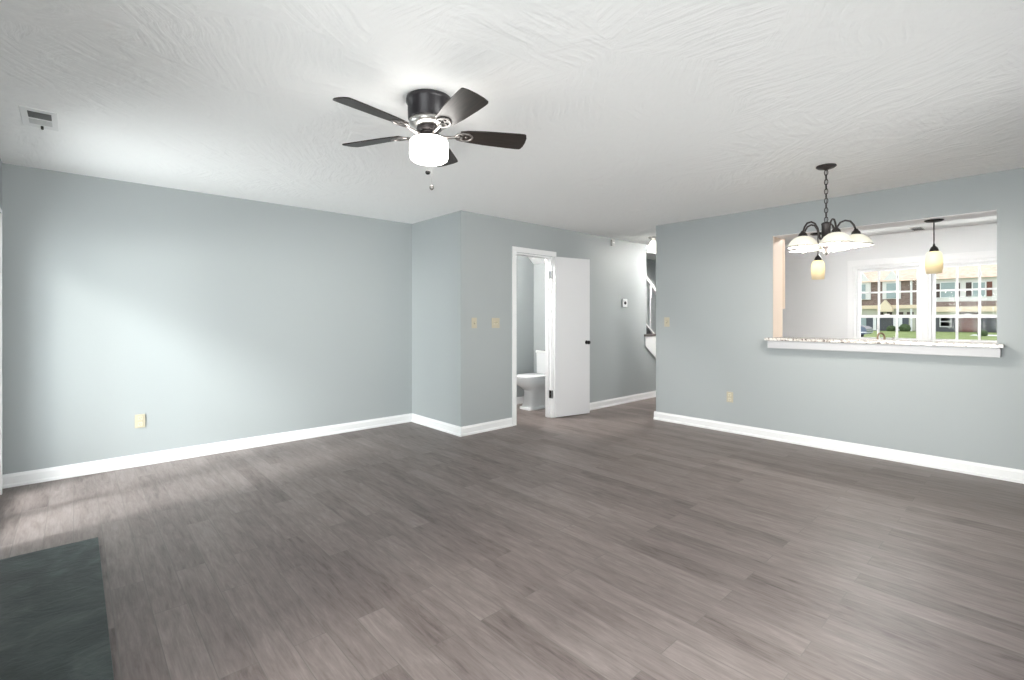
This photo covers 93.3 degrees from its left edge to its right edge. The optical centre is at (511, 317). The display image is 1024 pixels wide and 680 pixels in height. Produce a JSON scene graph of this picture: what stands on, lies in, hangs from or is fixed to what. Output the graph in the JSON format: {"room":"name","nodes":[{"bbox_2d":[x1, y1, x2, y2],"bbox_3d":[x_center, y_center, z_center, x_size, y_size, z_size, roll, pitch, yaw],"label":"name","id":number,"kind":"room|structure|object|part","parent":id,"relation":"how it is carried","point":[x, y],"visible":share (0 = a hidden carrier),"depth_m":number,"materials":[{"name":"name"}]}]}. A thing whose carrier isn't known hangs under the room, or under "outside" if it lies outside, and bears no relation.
{"room":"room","nodes":[
{"label":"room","id":0,"kind":"room"},
{"bbox_2d":[0,159,2,474],"bbox_3d":[-1.850,0.057,1.331,0.160,2.440,6.058,0,0,-42],"label":"wall","id":1,"kind":"structure","parent":0,"point":[1,163],"depth_m":3.63,"materials":[{"name":"grey paint"}]},
{"bbox_2d":[0,208,1,494],"bbox_3d":[-3.239,0.247,2.989,0.012,2.060,1.400,0,0,-42],"label":"trim","id":2,"kind":"structure","parent":1,"relation":"attached to","point":[0,208],"depth_m":3.48,"materials":[{"name":"white paint"}]},
{"bbox_2d":[3,163,655,474],"bbox_3d":[-0.284,0.057,6.938,10.095,2.440,0.140,0,0,-42],"label":"wall","id":3,"kind":"structure","parent":0,"point":[211,318],"depth_m":4.42,"materials":[{"name":"grey paint"}]},
{"bbox_2d":[135,414,144,427],"bbox_3d":[-3.215,0.891,4.176,0.072,0.116,0.010,0,0,-42],"label":"wall outlet","id":4,"kind":"object","parent":3,"relation":"attached to","point":[140,418],"visible":1,"depth_m":4.17,"materials":[{"name":"beige plastic"}]},
{"bbox_2d":[2,413,411,488],"bbox_3d":[-2.525,1.227,4.794,3.495,0.100,0.022,0,0,-42],"label":"baseboard","id":5,"kind":"structure","parent":3,"relation":"attached to","point":[99,466],"depth_m":4.37,"materials":[{"name":"white paint"}]},
{"bbox_2d":[517,396,523,403],"bbox_3d":[-0.409,1.227,6.715,2.020,0.100,0.022,0,0,-42],"label":"baseboard","id":6,"kind":"structure","parent":3,"relation":"attached to","point":[520,400],"depth_m":7.20,"materials":[{"name":"white paint"}]},
{"bbox_2d":[412,210,467,426],"bbox_3d":[-0.858,0.057,5.632,0.100,2.440,1.022,0,0,-42],"label":"wall","id":7,"kind":"structure","parent":0,"point":[439,244],"depth_m":5.51,"materials":[{"name":"grey paint"}]},
{"bbox_2d":[411,413,461,436],"bbox_3d":[-0.889,1.227,5.575,0.022,0.100,1.022,0,0,-42],"label":"baseboard","id":8,"kind":"structure","parent":7,"relation":"attached to","point":[432,423],"depth_m":5.53,"materials":[{"name":"white paint"}]},
{"bbox_2d":[0,397,1023,679],"bbox_3d":[1.799,1.337,4.643,10.095,0.120,6.458,0,0,-42],"label":"floor","id":9,"kind":"structure","parent":0,"point":[616,542],"depth_m":2.58,"materials":[{"name":"grey wood"}]},
{"bbox_2d":[0,537,113,679],"bbox_3d":[-2.051,1.269,2.045,0.498,0.016,1.545,0,0,-42],"label":"hearth slab","id":10,"kind":"object","parent":9,"relation":"on","point":[54,623],"visible":1,"depth_m":2.03,"materials":[{"name":"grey stone"}]},
{"bbox_2d":[517,350,544,410],"bbox_3d":[0.323,0.877,6.870,0.694,0.800,0.412,0,0,-42],"label":"toilet","id":11,"kind":"object","parent":9,"relation":"on","point":[533,384],"visible":0.67,"depth_m":6.74,"materials":[{"name":"white ceramic"}]},
{"bbox_3d":[0.260,0.837,6.814,0.521,0.018,0.380,0,0,-42],"label":"seat","id":12,"kind":"part","parent":11,"relation":"part of","materials":[{"name":"white ceramic"}]},
{"bbox_3d":[0.260,0.813,6.813,0.523,0.024,0.384,0,0,-42],"label":"lid","id":13,"kind":"part","parent":11,"relation":"part of","materials":[{"name":"white ceramic"}]},
{"bbox_3d":[0.299,1.062,6.848,0.608,0.430,0.376,0,0,-42],"label":"bowl","id":14,"kind":"part","parent":11,"relation":"part of","materials":[{"name":"white ceramic"}]},
{"bbox_3d":[0.528,0.497,7.057,0.140,0.040,0.412,0,0,-42],"label":"tank lid","id":15,"kind":"part","parent":11,"relation":"part of","materials":[{"name":"white ceramic"}]},
{"bbox_3d":[0.529,0.684,7.057,0.126,0.335,0.392,0,0,-42],"label":"tank","id":16,"kind":"part","parent":11,"relation":"part of","materials":[{"name":"white ceramic"}]},
{"bbox_2d":[644,334,655,357],"bbox_3d":[1.997,0.427,8.200,2.530,1.700,1.047,0,0,-42],"label":"stairs","id":17,"kind":"structure","parent":9,"relation":"on","point":[650,339],"depth_m":7.72,"materials":[{"name":"white paint"}]},
{"bbox_2d":[646,275,655,333],"bbox_3d":[2.615,0.198,8.162,1.395,1.814,0.110,0,0,-42],"label":"stair railing","id":18,"kind":"object","parent":17,"relation":"on","point":[651,286],"visible":0.19,"depth_m":7.81,"materials":[{"name":"white paint"}]},
{"bbox_3d":[2.578,-0.229,8.129,1.295,0.962,0.050,0,0,-42],"label":"handrail","id":19,"kind":"part","parent":18,"relation":"part of","materials":[{"name":"white paint"}]},
{"bbox_3d":[5.109,0.824,6.326,0.628,0.905,2.700,0,0,-42],"label":"base cabinet","id":20,"kind":"object","parent":9,"relation":"on","visible":0},
{"bbox_2d":[876,332,894,339],"bbox_3d":[5.030,0.282,6.512,0.196,0.179,0.094,0,0,30],"label":"kitchen faucet","id":21,"kind":"object","parent":20,"relation":"on","point":[878,334],"visible":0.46,"depth_m":6.52,"materials":[{"name":"brown metal"}]},
{"bbox_3d":[4.988,0.282,6.529,0.123,0.179,0.026,0,0,-4],"label":"spout","id":22,"kind":"part","parent":21,"relation":"part of","materials":[{"name":"white metal"}]},
{"bbox_2d":[0,0,1023,259],"bbox_3d":[1.799,-1.238,4.643,10.095,0.150,6.458,0,0,-42],"label":"ceiling","id":23,"kind":"structure","parent":0,"point":[635,117],"depth_m":2.54,"materials":[{"name":"white paint"}]},
{"bbox_2d":[18,105,58,130],"bbox_3d":[-2.753,-1.152,2.816,0.156,0.022,0.350,0,0,-42],"label":"ceiling vent","id":24,"kind":"object","parent":23,"relation":"in","point":[33,117],"visible":1,"depth_m":2.80,"materials":[{"name":"white plastic"}]},
{"bbox_2d":[333,88,525,189],"bbox_3d":[-0.443,-0.921,2.542,1.019,0.484,1.021,0,0,-42],"label":"ceiling fan","id":25,"kind":"object","parent":23,"relation":"hanging from","point":[430,111],"visible":1,"depth_m":2.48,"materials":[{"name":"black metal"}]},
{"bbox_3d":[-0.661,-0.983,2.297,0.141,0.006,0.366,17,10,38],"label":"blade","id":26,"kind":"part","parent":25,"relation":"part of","materials":[{"name":"brown wood"}]},
{"bbox_3d":[-0.765,-0.983,2.693,0.366,0.006,0.141,0,13,21],"label":"blade","id":27,"kind":"part","parent":25,"relation":"part of","materials":[{"name":"brown wood"}]},
{"bbox_3d":[-0.441,-0.888,2.567,0.202,0.124,0.202,0,0,-42],"label":"lamp shade","id":28,"kind":"part","parent":25,"relation":"part of","materials":[{"name":"white glass"}]},
{"bbox_3d":[-0.421,-0.983,2.914,0.141,0.006,0.366,-13,-1,3],"label":"blade","id":29,"kind":"part","parent":25,"relation":"part of","materials":[{"name":"brown wood"}]},
{"bbox_3d":[-0.252,-0.983,2.275,0.141,0.006,0.366,15,-8,-32],"label":"blade","id":30,"kind":"part","parent":25,"relation":"part of","materials":[{"name":"brown wood"}]},
{"bbox_3d":[-0.104,-0.983,2.656,0.366,0.006,0.141,0,-13,-15],"label":"blade","id":31,"kind":"part","parent":25,"relation":"part of","materials":[{"name":"brown wood"}]},
{"bbox_2d":[647,236,655,252],"bbox_3d":[2.031,-1.055,6.942,0.180,0.214,0.180,0,0,-42],"label":"flush ceiling light","id":32,"kind":"object","parent":23,"relation":"attached to","point":[652,245],"visible":0.87,"depth_m":6.89,"materials":[{"name":"white glass"}]},
{"bbox_2d":[787,163,873,254],"bbox_3d":[2.417,-0.821,3.683,0.549,0.684,0.567,0,0,32],"label":"chandelier","id":33,"kind":"object","parent":23,"relation":"hanging from","point":[834,240],"visible":1,"depth_m":3.63,"materials":[{"name":"white glass"}]},
{"bbox_3d":[2.216,-0.582,3.680,0.208,0.082,0.208,0,0,-4],"label":"lamp shade","id":34,"kind":"part","parent":33,"relation":"part of","materials":[{"name":"white glass"}]},
{"bbox_3d":[2.332,-0.582,3.865,0.208,0.082,0.208,0,0,-22],"label":"lamp shade","id":35,"kind":"part","parent":33,"relation":"part of","materials":[{"name":"white glass"}]},
{"bbox_3d":[2.293,-0.667,3.685,0.167,0.145,0.014,0,0,-4],"label":"arm","id":36,"kind":"part","parent":33,"relation":"part of","materials":[{"name":"brown metal"}]},
{"bbox_3d":[2.361,-0.667,3.793,0.014,0.145,0.167,0,0,-22],"label":"arm","id":37,"kind":"part","parent":33,"relation":"part of","materials":[{"name":"brown metal"}]},
{"bbox_3d":[2.402,-0.931,3.699,0.022,0.408,0.035,0,0,5],"label":"chain","id":38,"kind":"part","parent":33,"relation":"part of","materials":[{"name":"brown metal"}]},
{"bbox_3d":[2.375,-0.667,3.587,0.014,0.145,0.167,0,0,14],"label":"arm","id":39,"kind":"part","parent":33,"relation":"part of","materials":[{"name":"brown metal"}]},
{"bbox_3d":[2.544,-0.582,3.812,0.208,0.082,0.208,0,0,-40],"label":"lamp shade","id":40,"kind":"part","parent":33,"relation":"part of","materials":[{"name":"white glass"}]},
{"bbox_3d":[2.356,-0.582,3.512,0.208,0.082,0.208,0,0,14],"label":"lamp shade","id":41,"kind":"part","parent":33,"relation":"part of","materials":[{"name":"white glass"}]},
{"bbox_3d":[2.494,-0.667,3.635,0.167,0.145,0.014,0,0,32],"label":"arm","id":42,"kind":"part","parent":33,"relation":"part of","materials":[{"name":"brown metal"}]},
{"bbox_3d":[2.559,-0.582,3.594,0.208,0.082,0.208,0,0,32],"label":"lamp shade","id":43,"kind":"part","parent":33,"relation":"part of","materials":[{"name":"white glass"}]},
{"bbox_2d":[910,227,924,230],"bbox_3d":[5.266,-1.158,6.280,0.260,0.010,0.120,0,0,-42],"label":"ceiling vent","id":44,"kind":"object","parent":23,"relation":"in","point":[914,228],"visible":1,"depth_m":6.24,"materials":[{"name":"grey plastic"}]},
{"bbox_2d":[528,257,544,263],"bbox_3d":[0.482,-0.993,6.923,0.420,0.340,0.912,0,0,-42],"label":"ceiling","id":45,"kind":"structure","parent":0,"point":[533,260],"depth_m":7.28,"materials":[{"name":"white paint"}]},
{"bbox_2d":[534,263,544,372],"bbox_3d":[0.667,0.057,7.091,0.080,2.440,0.912,0,0,-42],"label":"wall","id":46,"kind":"structure","parent":0,"point":[539,269],"depth_m":7.31,"materials":[{"name":"grey paint"}]},
{"bbox_2d":[468,212,655,424],"bbox_3d":[1.262,0.057,6.941,4.800,2.440,0.110,0,0,-42],"label":"wall","id":47,"kind":"structure","parent":0,"point":[621,365],"depth_m":6.19,"materials":[{"name":"grey paint"}]},
{"bbox_2d":[472,318,476,327],"bbox_3d":[-0.413,0.055,5.332,0.072,0.116,0.020,0,0,-42],"label":"light switch","id":48,"kind":"object","parent":47,"relation":"attached to","point":[474,320],"visible":1,"depth_m":5.34,"materials":[{"name":"beige plastic"}]},
{"bbox_2d":[462,417,512,435],"bbox_3d":[-0.270,1.227,5.461,0.740,0.100,0.022,0,0,-42],"label":"baseboard","id":49,"kind":"structure","parent":47,"relation":"attached to","point":[503,423],"depth_m":5.44,"materials":[{"name":"white paint"}]},
{"bbox_2d":[492,318,499,327],"bbox_3d":[-0.182,0.057,5.541,0.116,0.116,0.020,0,0,-42],"label":"light switch","id":50,"kind":"object","parent":47,"relation":"attached to","point":[495,321],"visible":1,"depth_m":5.54,"materials":[{"name":"beige plastic"}]},
{"bbox_2d":[512,246,555,425],"bbox_3d":[0.285,0.214,5.968,0.761,2.126,0.018,0,0,-42],"label":"trim","id":51,"kind":"structure","parent":47,"relation":"attached to","point":[515,250],"depth_m":5.74,"materials":[{"name":"white paint"}]},
{"bbox_2d":[517,253,590,417],"bbox_3d":[0.487,0.247,6.163,1.225,2.060,0.231,0,0,-32],"label":"door","id":52,"kind":"structure","parent":47,"relation":"in","point":[572,342],"depth_m":6.26,"materials":[{"name":"white paint"}]},
{"bbox_2d":[590,391,655,409],"bbox_3d":[1.827,1.227,7.364,3.395,0.100,0.022,0,0,-42],"label":"baseboard","id":53,"kind":"structure","parent":47,"relation":"attached to","point":[636,397],"depth_m":7.18,"materials":[{"name":"white paint"}]},
{"bbox_2d":[622,299,626,306],"bbox_3d":[1.691,-0.225,7.235,0.120,0.120,0.030,0,0,-42],"label":"thermostat","id":54,"kind":"object","parent":47,"relation":"attached to","point":[624,301],"visible":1,"depth_m":7.22,"materials":[{"name":"white plastic"}]},
{"bbox_2d":[810,232,824,279],"bbox_3d":[3.095,-0.624,4.885,0.136,0.466,0.136,0,0,-42],"label":"pendant light","id":55,"kind":"object","parent":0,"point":[817,266],"visible":0.95,"depth_m":4.85,"materials":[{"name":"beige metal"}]},
{"bbox_3d":[3.095,-0.487,4.885,0.122,0.192,0.122,0,0,-42],"label":"lamp shade","id":56,"kind":"part","parent":55,"relation":"part of","materials":[{"name":"beige glass"}]},
{"bbox_2d":[656,168,1023,469],"bbox_3d":[3.291,0.057,4.668,0.272,2.440,4.089,0,0,-42],"label":"wall","id":57,"kind":"structure","parent":0,"point":[714,275],"depth_m":4.72,"materials":[{"name":"grey paint"}]},
{"bbox_2d":[664,317,669,326],"bbox_3d":[1.910,0.050,5.971,0.020,0.116,0.072,0,0,-42],"label":"light switch","id":58,"kind":"object","parent":57,"relation":"attached to","point":[666,319],"visible":1,"depth_m":5.97,"materials":[{"name":"beige plastic"}]},
{"bbox_2d":[727,392,732,402],"bbox_3d":[2.435,0.884,5.400,0.010,0.116,0.072,0,0,-42],"label":"wall outlet","id":59,"kind":"object","parent":57,"relation":"attached to","point":[729,394],"visible":1,"depth_m":5.39,"materials":[{"name":"beige plastic"}]},
{"bbox_2d":[773,236,782,337],"bbox_3d":[2.845,-0.328,5.168,0.260,1.070,0.006,0,0,-42],"label":"trim","id":60,"kind":"structure","parent":57,"relation":"attached to","point":[777,242],"depth_m":5.15,"materials":[{"name":"beige paint"}]},
{"bbox_2d":[783,239,784,308],"bbox_3d":[2.740,-0.533,5.723,0.329,0.860,0.808,0,0,-42],"label":"upper cabinet","id":61,"kind":"object","parent":57,"relation":"attached to","point":[783,239],"visible":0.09,"depth_m":5.50,"materials":[{"name":"beige wood"}]},
{"bbox_2d":[654,411,1023,483],"bbox_3d":[3.175,1.227,4.577,0.022,0.100,4.111,0,0,-42],"label":"baseboard","id":62,"kind":"structure","parent":57,"relation":"attached to","point":[966,467],"depth_m":4.50,"materials":[{"name":"white paint"}]},
{"bbox_2d":[764,337,1003,357],"bbox_3d":[3.361,0.257,4.513,0.415,0.104,1.745,0,0,-42],"label":"ledge","id":63,"kind":"object","parent":57,"relation":"attached to","point":[950,348],"visible":0.94,"depth_m":4.25,"materials":[{"name":"stone"}]},
{"bbox_2d":[774,210,996,238],"bbox_3d":[3.404,-0.860,4.552,0.260,0.006,1.660,0,0,-42],"label":"trim","id":64,"kind":"structure","parent":57,"relation":"attached to","point":[992,212],"depth_m":4.34,"materials":[{"name":"white paint"}]},
{"bbox_2d":[783,223,996,338],"bbox_3d":[5.467,0.057,6.549,0.160,2.440,3.949,0,0,-42],"label":"wall","id":65,"kind":"structure","parent":0,"point":[813,308],"depth_m":7.15,"materials":[{"name":"white paint"}]},
{"bbox_2d":[854,262,921,339],"bbox_3d":[5.254,-0.198,6.755,0.120,1.090,0.760,0,0,-42],"label":"window","id":66,"kind":"structure","parent":65,"relation":"in","point":[858,270],"depth_m":6.75,"materials":[{"name":"white paint"}]},
{"bbox_3d":[5.245,0.137,6.746,0.035,0.360,0.700,0,0,-42],"label":"sash","id":67,"kind":"part","parent":66,"relation":"part of","materials":[{"name":"white paint"}]},
{"bbox_3d":[5.274,-0.353,6.773,0.035,0.700,0.700,0,0,-42],"label":"sash","id":68,"kind":"part","parent":66,"relation":"part of","materials":[{"name":"white paint"}]},
{"bbox_2d":[848,250,996,340],"bbox_3d":[5.466,-0.226,6.394,0.050,1.205,1.760,0,0,-42],"label":"trim","id":69,"kind":"structure","parent":65,"relation":"attached to","point":[981,254],"depth_m":6.46,"materials":[{"name":"white paint"}]},
{"bbox_2d":[928,257,996,341],"bbox_3d":[5.805,-0.198,6.147,0.120,1.090,0.760,0,0,-42],"label":"window","id":70,"kind":"structure","parent":65,"relation":"in","point":[932,316],"depth_m":6.23,"materials":[{"name":"white paint"}]},
{"bbox_3d":[5.796,0.137,6.139,0.035,0.360,0.700,0,0,-42],"label":"sash","id":71,"kind":"part","parent":70,"relation":"part of","materials":[{"name":"white paint"}]},
{"bbox_3d":[5.825,-0.353,6.166,0.035,0.700,0.700,0,0,-42],"label":"sash","id":72,"kind":"part","parent":70,"relation":"part of","materials":[{"name":"white paint"}]},
{"bbox_2d":[924,219,943,273],"bbox_3d":[3.692,-0.624,4.227,0.136,0.466,0.136,0,0,-42],"label":"pendant light","id":73,"kind":"object","parent":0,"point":[934,257],"visible":1,"depth_m":4.20,"materials":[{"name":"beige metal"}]},
{"bbox_3d":[3.692,-0.740,4.227,0.009,0.195,0.009,0,0,-42],"label":"rod","id":74,"kind":"part","parent":73,"relation":"part of","materials":[{"name":"black metal"}]},
{"bbox_3d":[3.692,-0.487,4.227,0.122,0.192,0.122,0,0,-42],"label":"lamp shade","id":75,"kind":"part","parent":73,"relation":"part of","materials":[{"name":"beige glass"}]},
{"bbox_2d":[936,265,996,332],"bbox_3d":[45.086,-3.423,45.627,9.900,9.400,8.960,0,0,-42],"label":"house","id":76,"kind":"structure","parent":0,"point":[968,275],"depth_m":43.75,"materials":[{"name":"white"}]},
{"bbox_2d":[936,284,939,297],"bbox_3d":[39.880,-2.573,45.283,0.069,1.300,0.350,0,0,-42],"label":"shutter","id":77,"kind":"object","parent":76,"relation":"hanging from","point":[937,285],"depth_m":45.25,"materials":[{"name":"grey"}]},
{"bbox_3d":[40.273,0.327,44.864,0.049,0.900,0.700,0,0,-42],"label":"pane","id":78,"kind":"part","parent":76,"relation":"part of","materials":[{"name":"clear glass"}]},
{"bbox_3d":[40.384,-2.598,44.742,0.049,1.350,0.970,0,0,-42],"label":"pane","id":79,"kind":"part","parent":76,"relation":"part of","materials":[{"name":"clear glass"}]},
{"bbox_3d":[41.193,0.527,43.673,0.049,1.400,0.700,0,0,-42],"label":"door panel","id":80,"kind":"part","parent":76,"relation":"part of","materials":[{"name":"brown"}]},
{"bbox_2d":[966,282,971,296],"bbox_3d":[41.318,-2.573,43.699,0.069,1.300,0.370,0,0,-42],"label":"shutter","id":81,"kind":"object","parent":76,"relation":"hanging from","point":[968,284],"depth_m":43.63,"materials":[{"name":"grey"}]},
{"bbox_3d":[41.776,-2.548,43.209,0.049,1.250,0.770,0,0,-42],"label":"pane","id":82,"kind":"part","parent":76,"relation":"part of","materials":[{"name":"clear glass"}]},
{"bbox_2d":[987,281,991,295],"bbox_3d":[42.219,-2.573,42.707,0.069,1.300,0.350,0,0,-42],"label":"shutter","id":83,"kind":"object","parent":76,"relation":"hanging from","point":[989,283],"depth_m":42.69,"materials":[{"name":"brown"}]},
{"label":"outside","id":84,"kind":"structure","parent":0,"visible":0},
{"bbox_2d":[863,331,996,339],"bbox_3d":[26.014,1.287,43.873,22.500,0.020,90.000,0,0,-42],"label":"lawn","id":85,"kind":"structure","parent":84,"point":[888,334],"depth_m":35.25,"materials":[{"name":"green plant"}]},
{"bbox_2d":[886,325,895,330],"bbox_3d":[36.813,1.031,46.927,0.750,0.642,0.753,0,0,-42],"label":"shrub","id":86,"kind":"object","parent":85,"relation":"on","point":[889,328],"visible":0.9,"depth_m":46.71,"materials":[{"name":"green plant"}]},
{"bbox_2d":[899,324,910,331],"bbox_3d":[37.417,0.954,45.978,0.950,0.820,0.939,0,0,-42],"label":"shrub","id":87,"kind":"object","parent":85,"relation":"on","point":[903,327],"visible":0.95,"depth_m":45.72,"materials":[{"name":"green plant"}]},
{"bbox_2d":[977,330,987,335],"bbox_3d":[32.989,1.082,33.877,0.575,0.509,0.585,0,0,-42],"label":"shrub","id":88,"kind":"object","parent":85,"relation":"on","point":[983,332],"visible":0.66,"depth_m":33.68,"materials":[{"name":"green plant"}]},
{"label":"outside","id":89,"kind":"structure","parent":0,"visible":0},
{"bbox_3d":[37.898,1.437,54.661,110.400,0.280,150.000,0,0,-42],"label":"parking garage","id":90,"kind":"object","parent":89,"visible":0},
{"bbox_2d":[861,325,872,336],"bbox_3d":[19.570,0.598,29.920,1.773,1.398,4.282,0,0,-42],"label":"parked car","id":91,"kind":"object","parent":90,"relation":"on","point":[864,329],"visible":0.13,"depth_m":28.13,"materials":[{"name":"blue paint"}]},
{"bbox_2d":[861,269,916,330],"bbox_3d":[38.912,-3.423,52.205,10.200,9.400,9.000,0,0,-42],"label":"house","id":92,"kind":"structure","parent":90,"relation":"on","point":[907,278],"depth_m":47.73,"materials":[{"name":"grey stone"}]},
{"bbox_3d":[35.819,0.472,49.667,0.089,1.510,1.000,0,0,-42],"label":"door panel","id":93,"kind":"part","parent":92,"relation":"part of","materials":[{"name":"glass"}]},
{"bbox_3d":[35.743,-2.673,49.476,0.060,1.500,0.760,0,0,-42],"label":"pane","id":94,"kind":"part","parent":92,"relation":"part of","materials":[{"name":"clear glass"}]},
{"bbox_3d":[36.626,0.472,48.779,0.089,1.510,0.250,0,0,-42],"label":"door panel","id":95,"kind":"part","parent":92,"relation":"part of","materials":[{"name":"white"}]},
{"bbox_3d":[37.264,0.472,48.075,0.089,1.510,0.850,0,0,-42],"label":"door panel","id":96,"kind":"part","parent":92,"relation":"part of","materials":[{"name":"grey"}]},
{"bbox_3d":[37.410,-2.673,47.640,0.060,1.500,0.760,0,0,-42],"label":"pane","id":97,"kind":"part","parent":92,"relation":"part of","materials":[{"name":"clear glass"}]},
{"bbox_3d":[38.004,0.472,47.261,0.089,1.510,0.280,0,0,-42],"label":"door panel","id":98,"kind":"part","parent":92,"relation":"part of","materials":[{"name":"white"}]},
{"bbox_3d":[38.609,0.472,46.594,0.089,1.510,0.500,0,0,-42],"label":"door panel","id":99,"kind":"part","parent":92,"relation":"part of","materials":[{"name":"beige"}]}
]}

